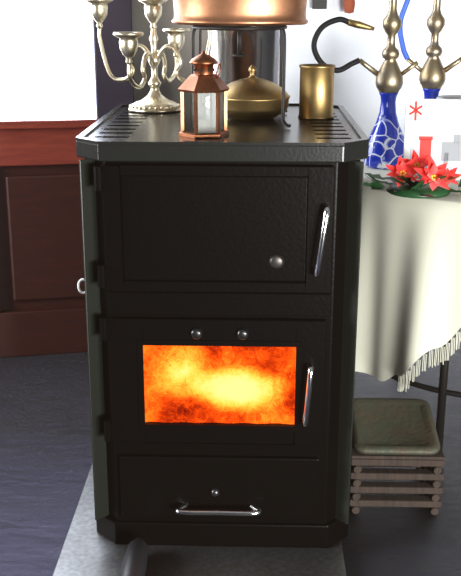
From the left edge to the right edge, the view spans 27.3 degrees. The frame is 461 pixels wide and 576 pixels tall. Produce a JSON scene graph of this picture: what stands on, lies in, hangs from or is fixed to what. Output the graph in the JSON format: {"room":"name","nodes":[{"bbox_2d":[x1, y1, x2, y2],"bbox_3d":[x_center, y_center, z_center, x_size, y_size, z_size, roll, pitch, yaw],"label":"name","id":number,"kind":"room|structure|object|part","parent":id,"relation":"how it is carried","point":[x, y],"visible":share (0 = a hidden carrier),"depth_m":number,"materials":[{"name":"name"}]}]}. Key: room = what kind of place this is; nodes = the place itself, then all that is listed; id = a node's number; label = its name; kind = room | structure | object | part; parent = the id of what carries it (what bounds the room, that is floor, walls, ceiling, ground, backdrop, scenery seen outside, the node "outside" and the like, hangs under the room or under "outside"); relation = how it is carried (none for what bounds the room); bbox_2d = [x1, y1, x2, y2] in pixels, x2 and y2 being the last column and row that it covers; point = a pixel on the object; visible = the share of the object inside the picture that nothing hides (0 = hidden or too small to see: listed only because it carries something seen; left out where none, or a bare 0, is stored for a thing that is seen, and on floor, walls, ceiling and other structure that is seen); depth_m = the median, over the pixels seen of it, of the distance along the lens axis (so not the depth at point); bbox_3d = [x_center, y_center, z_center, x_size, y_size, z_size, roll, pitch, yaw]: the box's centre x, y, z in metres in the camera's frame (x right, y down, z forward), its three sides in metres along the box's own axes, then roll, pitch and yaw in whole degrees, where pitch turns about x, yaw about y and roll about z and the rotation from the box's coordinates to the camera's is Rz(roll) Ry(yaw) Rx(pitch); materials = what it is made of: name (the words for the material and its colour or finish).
{"room":"living room","nodes":[
{"label":"living room","id":0,"kind":"room"},
{"bbox_2d":[0,0,460,357],"bbox_3d":[0.154,-1.177,3.205,8.000,2.800,0.256,-3,17,-11],"label":"wall","id":1,"kind":"structure","parent":0,"point":[43,309],"depth_m":3.28,"materials":[{"name":"paint"}]},
{"bbox_3d":[-1.357,-0.118,3.155,2.100,0.800,0.020,-3,17,-11],"label":"panel","id":2,"kind":"part","parent":1,"relation":"part of","materials":[{"name":"red wood"}]},
{"bbox_3d":[-1.353,0.193,3.225,2.100,0.165,0.030,-3,17,-11],"label":"panel","id":3,"kind":"part","parent":1,"relation":"part of","materials":[{"name":"red wood"}]},
{"bbox_3d":[-1.352,-0.445,3.030,2.100,0.148,0.030,-3,17,-11],"label":"panel","id":4,"kind":"part","parent":1,"relation":"part of","materials":[{"name":"brown wood"}]},
{"bbox_3d":[-0.598,-0.174,3.273,0.320,0.440,0.018,-3,17,-11],"label":"panel","id":5,"kind":"part","parent":1,"relation":"part of","materials":[{"name":"red wood"}]},
{"bbox_3d":[-1.349,-0.502,2.999,2.100,0.026,0.055,-3,17,-11],"label":"panel","id":6,"kind":"part","parent":1,"relation":"part of","materials":[{"name":"brown wood"}]},
{"bbox_2d":[0,0,133,119],"bbox_3d":[-1.347,-1.338,2.740,2.100,1.724,0.060,-3,17,-11],"label":"window","id":7,"kind":"structure","parent":1,"relation":"in","point":[70,114],"depth_m":3.10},
{"bbox_2d":[0,0,95,116],"bbox_3d":[-1.400,-1.283,2.741,1.950,1.610,0.016,-3,17,-11],"label":"lace curtain","id":8,"kind":"object","parent":7,"relation":"hanging from","point":[47,67],"visible":1,"depth_m":3.07,"materials":[{"name":"white fabric"}]},
{"bbox_2d":[312,0,326,8],"bbox_3d":[0.302,-0.979,3.210,0.050,0.070,0.012,-3,17,-11],"label":"wall ornament","id":9,"kind":"object","parent":1,"relation":"attached to","point":[316,4],"visible":1,"depth_m":3.21,"materials":[{"name":"black"}]},
{"bbox_2d":[344,0,354,13],"bbox_3d":[0.396,-1.027,3.198,0.054,0.200,0.040,-3,17,-11],"label":"wall ornament","id":10,"kind":"object","parent":1,"relation":"attached to","point":[349,5],"visible":1,"depth_m":3.21,"materials":[{"name":"brown"}]},
{"bbox_2d":[0,328,460,575],"bbox_3d":[-0.043,0.842,1.396,8.000,0.001,8.000,1,17,1],"label":"floor","id":11,"kind":"structure","parent":0,"point":[46,462],"depth_m":2.50,"materials":[{"name":"grey wood"}]},
{"bbox_2d":[53,463,346,575],"bbox_3d":[-0.064,0.596,2.163,0.635,0.020,1.750,1,17,1],"label":"hearth slab","id":12,"kind":"object","parent":11,"relation":"on","point":[85,552],"visible":0.2,"depth_m":2.12,"materials":[{"name":"stone"}]},
{"bbox_2d":[119,538,147,575],"bbox_3d":[-0.212,0.684,1.745,0.058,0.053,0.800,1,17,1],"label":"handle","id":13,"kind":"object","parent":12,"relation":"on","point":[134,563],"visible":1,"depth_m":2.02,"materials":[{"name":"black metal"}]},
{"bbox_2d":[75,30,368,547],"bbox_3d":[-0.015,-0.805,2.094,0.612,2.700,0.780,1,17,1],"label":"wood stove","id":14,"kind":"object","parent":12,"relation":"on","point":[221,278],"visible":0.95,"depth_m":2.02,"materials":[{"name":"black metal"}]},
{"bbox_2d":[85,0,211,113],"bbox_3d":[-0.193,-0.589,2.406,0.286,0.277,0.286,-8,19,-25],"label":"candelabra","id":15,"kind":"object","parent":14,"relation":"on","point":[154,102],"visible":0.96,"depth_m":2.40,"materials":[{"name":"silver metal"}]},
{"bbox_3d":[-0.193,-0.589,2.406,0.138,0.277,0.138,6,18,18],"label":"stem","id":16,"kind":"part","parent":15,"relation":"part of","materials":[{"name":"silver metal"}]},
{"bbox_2d":[178,51,229,138],"bbox_3d":[-0.056,-0.407,1.987,0.110,0.174,0.095,-3,17,-10],"label":"lantern","id":17,"kind":"object","parent":14,"relation":"on","point":[203,80],"visible":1,"depth_m":1.97,"materials":[{"name":"orange metal"}]},
{"bbox_3d":[-0.056,-0.372,1.997,0.089,0.082,0.077,-3,17,-10],"label":"pane","id":18,"kind":"part","parent":17,"relation":"part of","materials":[{"name":"clear glass"}]},
{"bbox_2d":[199,119,208,130],"bbox_3d":[-0.056,-0.344,2.006,0.022,0.023,0.022,-3,17,-10],"label":"candle","id":19,"kind":"object","parent":17,"relation":"on","point":[203,123],"depth_m":2.00,"materials":[{"name":"white wax"}]},
{"bbox_3d":[-0.025,-0.452,1.979,0.011,0.035,0.035,-3,17,-10],"label":"handle","id":20,"kind":"part","parent":17,"relation":"part of","materials":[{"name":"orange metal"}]},
{"bbox_3d":[-0.034,0.454,2.107,0.020,0.020,0.011,1,17,1],"label":"ash drawer knob","id":21,"kind":"part","parent":14,"relation":"part of","materials":[{"name":"grey metal"}]},
{"bbox_3d":[-0.029,0.201,2.040,0.461,0.287,0.016,1,17,1],"label":"firebox door","id":22,"kind":"part","parent":14,"relation":"part of","materials":[{"name":"black metal"}]},
{"bbox_3d":[-0.025,-0.119,1.942,0.467,0.267,0.016,1,17,1],"label":"oven door","id":23,"kind":"part","parent":14,"relation":"part of","materials":[{"name":"black metal"}]},
{"bbox_3d":[-0.026,0.491,2.105,0.191,0.012,0.042,1,17,1],"label":"ash drawer handle","id":24,"kind":"part","parent":14,"relation":"part of","materials":[{"name":"silver metal"}]},
{"bbox_3d":[-0.026,0.443,2.116,0.440,0.150,0.014,1,17,1],"label":"ash drawer","id":25,"kind":"part","parent":14,"relation":"part of","materials":[{"name":"black metal"}]},
{"bbox_2d":[75,103,368,162],"bbox_3d":[-0.009,-0.378,2.243,0.600,0.040,0.736,1,17,1],"label":"cooktop","id":26,"kind":"object","parent":14,"relation":"in","point":[122,135],"depth_m":1.94,"materials":[{"name":"black metal"}]},
{"bbox_2d":[172,0,307,127],"bbox_3d":[0.021,-0.552,2.212,0.320,0.316,0.296,1,17,1],"label":"pan","id":27,"kind":"object","parent":14,"relation":"on","point":[239,16],"visible":0.84,"depth_m":2.09,"materials":[{"name":"orange metal"}]},
{"bbox_2d":[227,64,289,120],"bbox_3d":[0.052,-0.472,2.278,0.182,0.128,0.182,1,17,1],"label":"lidded pot","id":28,"kind":"object","parent":14,"relation":"on","point":[252,98],"visible":0.86,"depth_m":2.22,"materials":[{"name":"gold metal"}]},
{"bbox_3d":[0.052,-0.498,2.270,0.176,0.073,0.176,1,17,1],"label":"lid","id":29,"kind":"part","parent":28,"relation":"part of","materials":[{"name":"gold metal"}]},
{"bbox_3d":[0.164,0.230,2.019,0.022,0.142,0.038,1,17,1],"label":"firebox door handle","id":30,"kind":"part","parent":14,"relation":"part of","materials":[{"name":"silver metal"}]},
{"bbox_2d":[298,64,335,119],"bbox_3d":[0.208,-0.474,2.293,0.088,0.125,0.088,1,17,1],"label":"brass cup","id":31,"kind":"object","parent":14,"relation":"on","point":[316,93],"visible":1,"depth_m":2.26,"materials":[{"name":"gold metal"}]},
{"bbox_3d":[0.184,-0.093,1.920,0.030,0.151,0.038,1,17,1],"label":"oven door handle","id":32,"kind":"part","parent":14,"relation":"part of","materials":[{"name":"silver metal"}]},
{"bbox_2d":[349,440,444,514],"bbox_3d":[0.407,0.447,2.423,0.225,0.157,0.240,1,17,1],"label":"wooden crate","id":33,"kind":"object","parent":11,"relation":"on","point":[428,470],"visible":0.41,"depth_m":2.31,"materials":[{"name":"brown wood"}]},
{"bbox_2d":[352,398,439,454],"bbox_3d":[0.407,0.345,2.387,0.210,0.056,0.217,1,17,1],"label":"cushion","id":34,"kind":"object","parent":33,"relation":"on","point":[381,426],"visible":0.92,"depth_m":2.37,"materials":[{"name":"fabric"}]},
{"bbox_2d":[355,160,460,471],"bbox_3d":[0.748,0.041,2.744,0.934,0.744,0.920,1,17,1],"label":"round table","id":35,"kind":"object","parent":11,"relation":"on","point":[409,294],"visible":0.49,"depth_m":2.41,"materials":[{"name":"white fabric"}]},
{"bbox_2d":[311,0,418,168],"bbox_3d":[0.377,-0.722,2.647,0.304,0.770,0.160,1,17,1],"label":"hookah","id":36,"kind":"object","parent":35,"relation":"on","point":[386,138],"visible":0.91,"depth_m":2.67,"materials":[{"name":"blue glass"}]},
{"bbox_2d":[363,92,403,168],"bbox_3d":[0.449,-0.455,2.727,0.128,0.212,0.128,1,17,1],"label":"vase","id":37,"kind":"object","parent":36,"relation":"attached to","point":[386,138],"depth_m":2.69,"materials":[{"name":"blue paint"}]},
{"bbox_3d":[0.445,-0.823,2.614,0.170,0.558,0.160,1,17,1],"label":"stem","id":38,"kind":"part","parent":36,"relation":"part of","materials":[{"name":"gold metal"}]},
{"bbox_2d":[363,149,460,198],"bbox_3d":[0.464,-0.290,2.383,0.255,0.099,0.240,13,21,36],"label":"arrangement","id":39,"kind":"object","parent":35,"relation":"on","point":[434,181],"visible":0.99,"depth_m":2.35,"materials":[{"name":"red plant"}]},
{"bbox_2d":[398,0,460,98],"bbox_3d":[0.606,-0.760,2.772,0.320,0.770,0.160,-5,18,-16],"label":"hookah","id":40,"kind":"object","parent":35,"relation":"on","point":[432,76],"visible":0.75,"depth_m":2.78,"materials":[{"name":"blue paint"}]},
{"bbox_2d":[422,88,440,98],"bbox_3d":[0.597,-0.493,2.852,0.128,0.212,0.128,1,17,1],"label":"vase","id":41,"kind":"object","parent":40,"relation":"on","point":[429,93],"depth_m":2.81,"materials":[{"name":"blue glass"}]},
{"bbox_2d":[403,99,460,180],"bbox_3d":[0.564,-0.392,2.521,0.205,0.214,0.028,2,17,5],"label":"card","id":42,"kind":"object","parent":35,"relation":"on","point":[432,127],"visible":0.73,"depth_m":2.52,"materials":[{"name":"white paper"}]},
{"bbox_2d":[409,101,432,160],"bbox_3d":[0.504,-0.410,2.522,0.066,0.168,0.001,2,10,5],"label":"print","id":43,"kind":"object","parent":42,"relation":"attached to","point":[425,141],"depth_m":2.52},
{"bbox_2d":[410,125,460,169],"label":"picture","id":44,"kind":"object","parent":42,"relation":"attached to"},
{"bbox_2d":[426,135,460,167],"bbox_3d":[0.574,-0.363,2.524,0.144,0.088,0.001,2,10,5],"label":"print","id":45,"kind":"object","parent":42,"relation":"attached to","point":[451,151],"depth_m":2.52},
{"bbox_2d":[436,95,460,98],"bbox_3d":[0.642,-0.428,2.651,0.146,0.206,0.146,1,17,1],"label":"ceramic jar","id":46,"kind":"object","parent":35,"relation":"on","point":[441,96],"visible":0.18,"depth_m":2.68,"materials":[{"name":"white ceramic"}]}
]}

